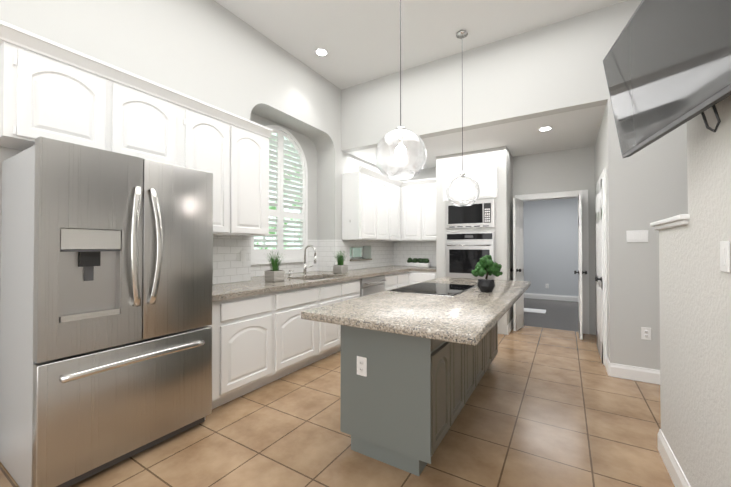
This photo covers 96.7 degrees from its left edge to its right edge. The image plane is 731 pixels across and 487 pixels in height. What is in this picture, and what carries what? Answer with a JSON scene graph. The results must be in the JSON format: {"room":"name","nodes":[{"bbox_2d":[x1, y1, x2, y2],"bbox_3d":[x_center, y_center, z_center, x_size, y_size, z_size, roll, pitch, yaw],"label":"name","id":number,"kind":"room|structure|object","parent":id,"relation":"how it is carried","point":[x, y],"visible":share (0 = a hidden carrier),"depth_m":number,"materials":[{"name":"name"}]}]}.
{"room":"kitchen","nodes":[
{"label":"kitchen","id":0,"kind":"room"},
{"bbox_2d":[0,0,392,313],"bbox_3d":[-2.056,-0.569,2.699,0.450,3.770,9.550,0,-1,32],"label":"wall","id":1,"kind":"structure","parent":0,"point":[214,53],"depth_m":3.23,"materials":[{"name":"grey paint"}]},
{"bbox_2d":[0,20,111,151],"bbox_3d":[-1.986,-0.892,2.067,0.326,0.602,0.480,0,-1,32],"label":"upper cabinet","id":2,"kind":"object","parent":1,"relation":"attached to","point":[50,89],"depth_m":1.94,"materials":[{"name":"white wood"}]},
{"bbox_2d":[112,65,187,167],"bbox_3d":[-1.728,-0.887,2.486,0.326,0.602,0.505,0,-1,32],"label":"upper cabinet","id":3,"kind":"object","parent":1,"relation":"attached to","point":[150,119],"depth_m":2.39,"materials":[{"name":"white wood"}]},
{"bbox_2d":[188,96,239,235],"bbox_3d":[-1.468,-0.633,2.907,0.326,1.102,0.490,0,-1,32],"label":"upper cabinet","id":4,"kind":"object","parent":1,"relation":"attached to","point":[213,133],"depth_m":2.88,"materials":[{"name":"white wood"}]},
{"bbox_2d":[212,235,251,284],"bbox_3d":[-1.491,0.161,3.172,0.008,0.479,0.893,0,-1,32],"label":"tile backsplash","id":5,"kind":"structure","parent":1,"relation":"attached to","point":[229,266],"depth_m":3.34,"materials":[{"name":"white tile"}]},
{"bbox_2d":[241,251,245,261],"bbox_3d":[-1.300,0.135,3.465,0.009,0.115,0.072,0,-1,32],"label":"light switch","id":6,"kind":"object","parent":5,"relation":"attached to","point":[243,256],"visible":1,"depth_m":3.46,"materials":[{"name":"white plastic"}]},
{"bbox_2d":[240,116,271,236],"bbox_3d":[-1.267,-0.629,3.233,0.326,1.102,0.535,0,-1,32],"label":"upper cabinet","id":7,"kind":"object","parent":1,"relation":"attached to","point":[254,138],"depth_m":3.20,"materials":[{"name":"white wood"}]},
{"bbox_2d":[267,133,299,248],"bbox_3d":[-1.251,-0.650,4.418,0.001,1.830,1.060,0,-1,32],"label":"window","id":8,"kind":"structure","parent":1,"relation":"in","point":[287,208],"depth_m":4.71,"materials":[{"name":"clear glass"}]},
{"bbox_2d":[251,125,307,264],"bbox_3d":[-1.194,-0.649,4.383,0.163,1.828,1.060,0,-1,32],"label":"window shutters","id":9,"kind":"object","parent":8,"relation":"attached to","point":[280,214],"visible":0.6,"depth_m":4.44,"materials":[{"name":"white wood"}]},
{"bbox_2d":[252,239,315,276],"bbox_3d":[-1.147,0.175,4.380,0.008,0.479,1.539,0,-1,32],"label":"tile backsplash","id":10,"kind":"structure","parent":1,"relation":"attached to","point":[257,270],"depth_m":4.58,"materials":[{"name":"white tile"}]},
{"bbox_2d":[316,240,331,270],"bbox_3d":[-0.595,0.181,4.940,0.300,0.479,0.008,0,-1,32],"label":"tile backsplash","id":11,"kind":"structure","parent":1,"relation":"attached to","point":[323,247],"depth_m":4.96,"materials":[{"name":"white tile"}]},
{"bbox_2d":[350,246,362,258],"bbox_3d":[-0.236,0.152,5.563,0.040,0.224,0.666,0,-1,32],"label":"window","id":12,"kind":"structure","parent":1,"relation":"in","point":[352,253],"depth_m":5.63,"materials":[{"name":"clear glass"}]},
{"bbox_2d":[332,239,395,271],"bbox_3d":[0.052,0.189,5.680,0.008,0.479,1.948,0,-1,32],"label":"tile backsplash","id":13,"kind":"structure","parent":1,"relation":"attached to","point":[383,253],"depth_m":5.67,"materials":[{"name":"white tile"}]},
{"bbox_2d":[342,165,405,240],"bbox_3d":[0.263,-0.602,5.659,0.390,1.102,1.770,0,-1,32],"label":"upper cabinet","id":14,"kind":"object","parent":1,"relation":"attached to","point":[377,206],"depth_m":5.17,"materials":[{"name":"white wood"}]},
{"bbox_2d":[0,298,674,486],"bbox_3d":[1.143,1.346,2.676,7.000,0.060,12.900,0,-1,32],"label":"floor","id":15,"kind":"structure","parent":0,"point":[545,407],"depth_m":2.21,"materials":[{"name":"tile"}]},
{"bbox_2d":[0,137,212,486],"bbox_3d":[-1.632,0.395,2.148,0.778,1.830,0.925,0,-1,32],"label":"refrigerator","id":16,"kind":"object","parent":15,"relation":"on","point":[106,310],"visible":1,"depth_m":1.84,"materials":[{"name":"grey metal"}]},
{"bbox_2d":[208,292,275,408],"bbox_3d":[-1.276,0.882,2.890,0.620,0.872,0.651,0,-1,32],"label":"base cabinet","id":17,"kind":"object","parent":15,"relation":"on","point":[259,340],"depth_m":2.72,"materials":[{"name":"white wood"}]},
{"bbox_2d":[276,285,319,379],"bbox_3d":[-0.948,0.888,3.424,0.620,0.872,0.604,0,-1,32],"label":"base cabinet","id":18,"kind":"object","parent":15,"relation":"on","point":[297,339],"depth_m":3.25,"materials":[{"name":"white wood"}]},
{"bbox_2d":[320,275,387,347],"bbox_3d":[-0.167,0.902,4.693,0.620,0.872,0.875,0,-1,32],"label":"base cabinet","id":19,"kind":"object","parent":15,"relation":"on","point":[331,293],"depth_m":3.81,"materials":[{"name":"white wood"}]},
{"bbox_2d":[361,275,385,296],"bbox_3d":[0.133,0.844,4.536,0.090,0.756,0.612,0,-1,32],"label":"dishwasher","id":20,"kind":"object","parent":19,"relation":"in","point":[372,285],"visible":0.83,"depth_m":4.50,"materials":[{"name":"silver metal"}]},
{"bbox_2d":[388,273,399,289],"bbox_3d":[0.158,0.908,5.221,0.620,0.872,0.474,0,-1,32],"label":"base cabinet","id":21,"kind":"object","parent":15,"relation":"on","point":[393,279],"depth_m":5.12,"materials":[{"name":"white wood"}]},
{"bbox_2d":[400,272,407,286],"bbox_3d":[0.344,0.911,5.524,0.620,0.872,0.494,0,-1,32],"label":"base cabinet","id":22,"kind":"object","parent":15,"relation":"on","point":[403,275],"depth_m":5.44,"materials":[{"name":"white wood"}]},
{"bbox_2d":[212,258,413,301],"bbox_3d":[-0.446,0.460,4.562,1.001,0.412,4.361,0,-1,32],"label":"countertop","id":23,"kind":"structure","parent":22,"relation":"on","point":[257,285],"depth_m":3.46,"materials":[{"name":"stone"}]},
{"bbox_2d":[264,250,284,281],"bbox_3d":[-0.971,0.236,3.482,0.273,0.336,0.279,0,-1,32],"label":"grass plant","id":24,"kind":"object","parent":23,"relation":"on","point":[273,274],"visible":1,"depth_m":3.43,"materials":[{"name":"green plant"}]},
{"bbox_2d":[303,245,315,275],"bbox_3d":[-0.700,0.213,4.171,0.214,0.397,0.109,0,-1,32],"label":"faucet","id":25,"kind":"object","parent":23,"relation":"on","point":[304,264],"visible":1,"depth_m":4.17,"materials":[{"name":"silver metal"}]},
{"bbox_2d":[333,250,347,273],"bbox_3d":[-0.335,0.249,4.519,0.271,0.333,0.267,0,-1,32],"label":"grass plant","id":26,"kind":"object","parent":23,"relation":"on","point":[339,268],"visible":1,"depth_m":4.48,"materials":[{"name":"green plant"}]},
{"bbox_2d":[406,258,429,266],"bbox_3d":[0.976,0.348,6.061,0.440,0.170,0.125,0,-1,32],"label":"pot","id":27,"kind":"object","parent":23,"relation":"on","point":[413,262],"visible":1,"depth_m":6.02,"materials":[{"name":"white ceramic"}]},
{"bbox_2d":[340,321,497,475],"bbox_3d":[0.650,0.881,2.837,0.606,0.873,2.112,0,-1,32],"label":"kitchen island","id":28,"kind":"object","parent":15,"relation":"on","point":[430,358],"depth_m":1.94,"materials":[{"name":"grey wood"}]},
{"bbox_2d":[357,356,366,376],"bbox_3d":[-0.024,0.758,2.007,0.072,0.115,0.008,0,-1,32],"label":"outlet","id":29,"kind":"object","parent":28,"relation":"attached to","point":[361,366],"visible":1,"depth_m":2.00,"materials":[{"name":"white plastic"}]},
{"bbox_2d":[301,277,530,348],"bbox_3d":[0.698,0.418,2.666,0.975,0.045,2.500,0,-1,32],"label":"island countertop","id":30,"kind":"structure","parent":28,"relation":"on","point":[468,317],"depth_m":1.85,"materials":[{"name":"beige stone"}]},
{"bbox_2d":[389,282,476,296],"bbox_3d":[0.614,0.392,2.842,0.537,0.010,0.722,0,-1,32],"label":"cooktop","id":31,"kind":"object","parent":30,"relation":"in","point":[442,289],"visible":0.96,"depth_m":2.72,"materials":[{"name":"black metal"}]},
{"bbox_2d":[471,255,502,291],"bbox_3d":[0.991,0.244,2.670,0.236,0.302,0.192,0,-1,32],"label":"bonsai plant","id":32,"kind":"object","parent":30,"relation":"on","point":[486,265],"visible":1,"depth_m":2.63,"materials":[{"name":"green plant"}]},
{"bbox_2d":[407,271,435,284],"bbox_3d":[0.859,0.915,5.897,1.106,0.873,0.680,0,-1,32],"label":"base cabinet","id":33,"kind":"object","parent":15,"relation":"on","point":[414,277],"visible":0.19,"depth_m":5.53,"materials":[{"name":"white wood"}]},
{"bbox_2d":[411,267,435,271],"bbox_3d":[1.158,0.453,5.756,0.442,0.045,0.646,0,-1,32],"label":"countertop","id":34,"kind":"structure","parent":33,"relation":"on","point":[426,269],"depth_m":5.56,"materials":[{"name":"stone"}]},
{"bbox_2d":[524,308,545,313],"bbox_3d":[3.381,1.356,6.583,0.480,0.010,0.400,0,-1,32],"label":"area rug","id":35,"kind":"object","parent":15,"relation":"on","point":[534,310],"visible":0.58,"depth_m":6.55,"materials":[{"name":"white"}]},
{"bbox_2d":[214,0,626,89],"bbox_3d":[0.012,-2.470,0.403,6.500,0.080,7.770,0,-1,32],"label":"ceiling","id":36,"kind":"structure","parent":0,"point":[358,41],"depth_m":3.57,"materials":[{"name":"white paint"}]},
{"bbox_2d":[315,48,327,55],"bbox_3d":[-0.549,-2.385,4.052,0.170,0.008,0.170,0,-1,32],"label":"recessed light","id":37,"kind":"object","parent":36,"relation":"in","point":[321,52],"visible":1,"depth_m":4.05,"materials":[{"name":"white plastic"}]},
{"bbox_2d":[375,0,426,179],"bbox_3d":[0.256,-1.444,2.372,0.372,1.926,0.372,0,-1,32],"label":"pendant light","id":38,"kind":"object","parent":36,"relation":"hanging from","point":[400,150],"visible":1,"depth_m":2.34,"materials":[{"name":"clear glass"}]},
{"bbox_2d":[446,30,479,205],"bbox_3d":[1.099,-1.412,3.685,0.372,1.961,0.372,0,-1,32],"label":"pendant light","id":39,"kind":"object","parent":36,"relation":"hanging from","point":[461,34],"visible":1,"depth_m":3.67,"materials":[{"name":"clear glass"}]},
{"bbox_2d":[436,146,512,334],"bbox_3d":[1.799,-0.044,5.353,1.070,2.780,0.680,0,-1,32],"label":"oven column","id":40,"kind":"structure","parent":0,"point":[501,158],"depth_m":5.01,"materials":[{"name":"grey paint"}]},
{"bbox_2d":[445,199,494,228],"bbox_3d":[1.611,-0.455,5.051,0.750,0.425,0.034,0,-1,32],"label":"built-in microwave","id":41,"kind":"object","parent":40,"relation":"in","point":[479,214],"visible":1,"depth_m":5.02,"materials":[{"name":"silver metal"}]},
{"bbox_2d":[443,166,497,200],"bbox_3d":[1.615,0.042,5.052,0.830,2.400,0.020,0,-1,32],"label":"upper cabinet","id":42,"kind":"object","parent":40,"relation":"attached to","point":[486,178],"visible":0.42,"depth_m":5.00,"materials":[{"name":"white wood"}]},
{"bbox_2d":[446,231,494,279],"bbox_3d":[1.593,0.184,5.015,0.750,0.725,0.103,0,-1,32],"label":"built-in oven","id":43,"kind":"object","parent":40,"relation":"in","point":[466,252],"visible":0.9,"depth_m":5.04,"materials":[{"name":"silver metal"}]},
{"bbox_2d":[348,105,605,172],"bbox_3d":[1.453,-1.477,5.112,3.910,0.080,1.780,0,-1,32],"label":"ceiling","id":44,"kind":"structure","parent":0,"point":[575,129],"depth_m":4.51,"materials":[{"name":"white paint"}]},
{"bbox_2d":[538,126,552,130],"bbox_3d":[2.266,-1.444,4.095,0.170,0.008,0.170,0,-1,32],"label":"recessed light","id":45,"kind":"object","parent":44,"relation":"in","point":[546,128],"visible":0.98,"depth_m":4.07,"materials":[{"name":"white"}]},
{"bbox_2d":[393,146,595,334],"bbox_3d":[1.880,-0.089,5.790,3.910,2.880,0.150,0,-1,32],"label":"wall","id":46,"kind":"structure","parent":0,"point":[563,170],"depth_m":5.00,"materials":[{"name":"grey paint"}]},
{"bbox_2d":[392,241,435,266],"bbox_3d":[1.046,0.195,6.207,1.109,0.479,0.008,0,-1,32],"label":"tile backsplash","id":47,"kind":"structure","parent":46,"relation":"attached to","point":[405,250],"depth_m":6.27,"materials":[{"name":"white tile"}]},
{"bbox_2d":[402,178,435,240],"bbox_3d":[1.109,-0.598,5.964,0.732,1.102,0.364,0,-1,32],"label":"upper cabinet","id":48,"kind":"object","parent":46,"relation":"attached to","point":[421,193],"depth_m":5.87,"materials":[{"name":"white wood"}]},
{"bbox_2d":[507,318,513,334],"bbox_3d":[2.262,1.277,5.053,0.016,0.130,0.680,0,-1,32],"label":"baseboard","id":49,"kind":"structure","parent":46,"relation":"attached to","point":[509,327],"depth_m":4.96,"materials":[{"name":"white wood"}]},
{"bbox_2d":[510,198,523,330],"bbox_3d":[2.385,0.320,5.121,0.156,2.030,0.406,0,-1,32],"label":"door leaf","id":50,"kind":"structure","parent":46,"relation":"in","point":[518,275],"depth_m":5.04,"materials":[{"name":"white wood"}]},
{"bbox_2d":[515,190,588,333],"bbox_3d":[2.924,0.273,5.144,1.000,2.140,0.186,0,-1,32],"label":"door frame","id":51,"kind":"structure","parent":46,"relation":"attached to","point":[585,230],"depth_m":4.83,"materials":[{"name":"white wood"}]},
{"bbox_2d":[574,193,586,339],"bbox_3d":[3.096,0.315,4.686,0.151,2.030,0.410,0,-1,32],"label":"door leaf","id":52,"kind":"structure","parent":46,"relation":"in","point":[580,272],"depth_m":4.52,"materials":[{"name":"white wood"}]},
{"bbox_2d":[341,0,687,369],"bbox_3d":[2.221,-0.560,3.496,6.000,3.770,0.150,0,-1,32],"label":"wall","id":53,"kind":"structure","parent":0,"point":[554,68],"depth_m":3.38,"materials":[{"name":"grey paint"}]},
{"bbox_2d":[595,178,604,364],"bbox_3d":[2.772,0.306,3.881,0.088,2.030,0.794,0,-1,32],"label":"pantry door","id":54,"kind":"structure","parent":53,"relation":"in","point":[599,278],"depth_m":3.71,"materials":[{"name":"white wood"}]},
{"bbox_2d":[597,168,607,367],"bbox_3d":[2.805,0.264,3.861,0.018,2.130,0.980,0,-1,32],"label":"door frame","id":55,"kind":"structure","parent":53,"relation":"attached to","point":[603,175],"depth_m":3.45,"materials":[{"name":"white wood"}]},
{"bbox_2d":[607,361,659,384],"bbox_3d":[3.580,1.249,2.542,2.706,0.130,0.016,0,-1,32],"label":"baseboard","id":56,"kind":"structure","parent":53,"relation":"attached to","point":[648,375],"depth_m":3.14,"materials":[{"name":"white wood"}]},
{"bbox_2d":[626,230,647,241],"bbox_3d":[2.630,-0.069,3.144,0.164,0.115,0.009,0,-1,32],"label":"light switch","id":57,"kind":"object","parent":53,"relation":"attached to","point":[637,236],"visible":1,"depth_m":3.14,"materials":[{"name":"white plastic"}]},
{"bbox_2d":[641,327,650,339],"bbox_3d":[2.682,0.861,3.103,0.072,0.115,0.008,0,-1,32],"label":"outlet","id":58,"kind":"object","parent":53,"relation":"attached to","point":[645,333],"visible":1,"depth_m":3.10,"materials":[{"name":"white plastic"}]},
{"bbox_2d":[523,198,577,295],"bbox_3d":[3.874,-0.031,6.559,3.600,2.780,3.250,0,-1,32],"label":"wall","id":59,"kind":"structure","parent":0,"point":[550,235],"depth_m":7.93,"materials":[{"name":"grey paint"}]},
{"bbox_2d":[524,293,577,301],"bbox_3d":[4.669,1.308,7.837,3.400,0.130,0.016,0,-1,32],"label":"baseboard","id":60,"kind":"structure","parent":59,"relation":"attached to","point":[526,295],"depth_m":7.91,"materials":[{"name":"white wood"}]},
{"bbox_2d":[659,95,730,486],"bbox_3d":[0.290,-0.606,-0.646,0.160,3.770,6.310,0,-1,32],"label":"wall","id":61,"kind":"structure","parent":0,"point":[695,332],"depth_m":1.44,"materials":[{"name":"white paint"}]},
{"bbox_2d":[603,0,730,157],"bbox_3d":[1.214,-0.707,1.322,0.325,0.641,0.983,0,-1,32],"label":"wall-mounted tv","id":62,"kind":"object","parent":61,"relation":"attached to","point":[667,65],"visible":1,"depth_m":1.28,"materials":[{"name":"black plastic"}]},
{"bbox_2d":[650,214,689,229],"bbox_3d":[1.428,-0.113,1.202,0.225,0.065,2.060,0,-1,32],"label":"trim","id":63,"kind":"structure","parent":61,"relation":"on","point":[677,221],"depth_m":1.72,"materials":[{"name":"white wood"}]},
{"bbox_2d":[658,429,690,486],"bbox_3d":[0.216,1.214,-0.620,0.016,0.130,6.310,0,-1,32],"label":"baseboard","id":64,"kind":"structure","parent":61,"relation":"attached to","point":[673,467],"depth_m":1.82,"materials":[{"name":"white wood"}]},
{"bbox_2d":[720,241,729,272],"bbox_3d":[1.336,0.050,1.210,0.009,0.115,0.072,0,-1,32],"label":"light switch","id":65,"kind":"object","parent":61,"relation":"attached to","point":[724,256],"visible":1,"depth_m":1.20,"materials":[{"name":"white plastic"}]},
{"label":"outside","id":66,"kind":"structure","parent":0,"visible":0},
{"bbox_2d":[254,133,299,248],"bbox_3d":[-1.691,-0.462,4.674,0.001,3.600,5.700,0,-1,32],"label":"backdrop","id":67,"kind":"structure","parent":66,"point":[288,210],"depth_m":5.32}
]}

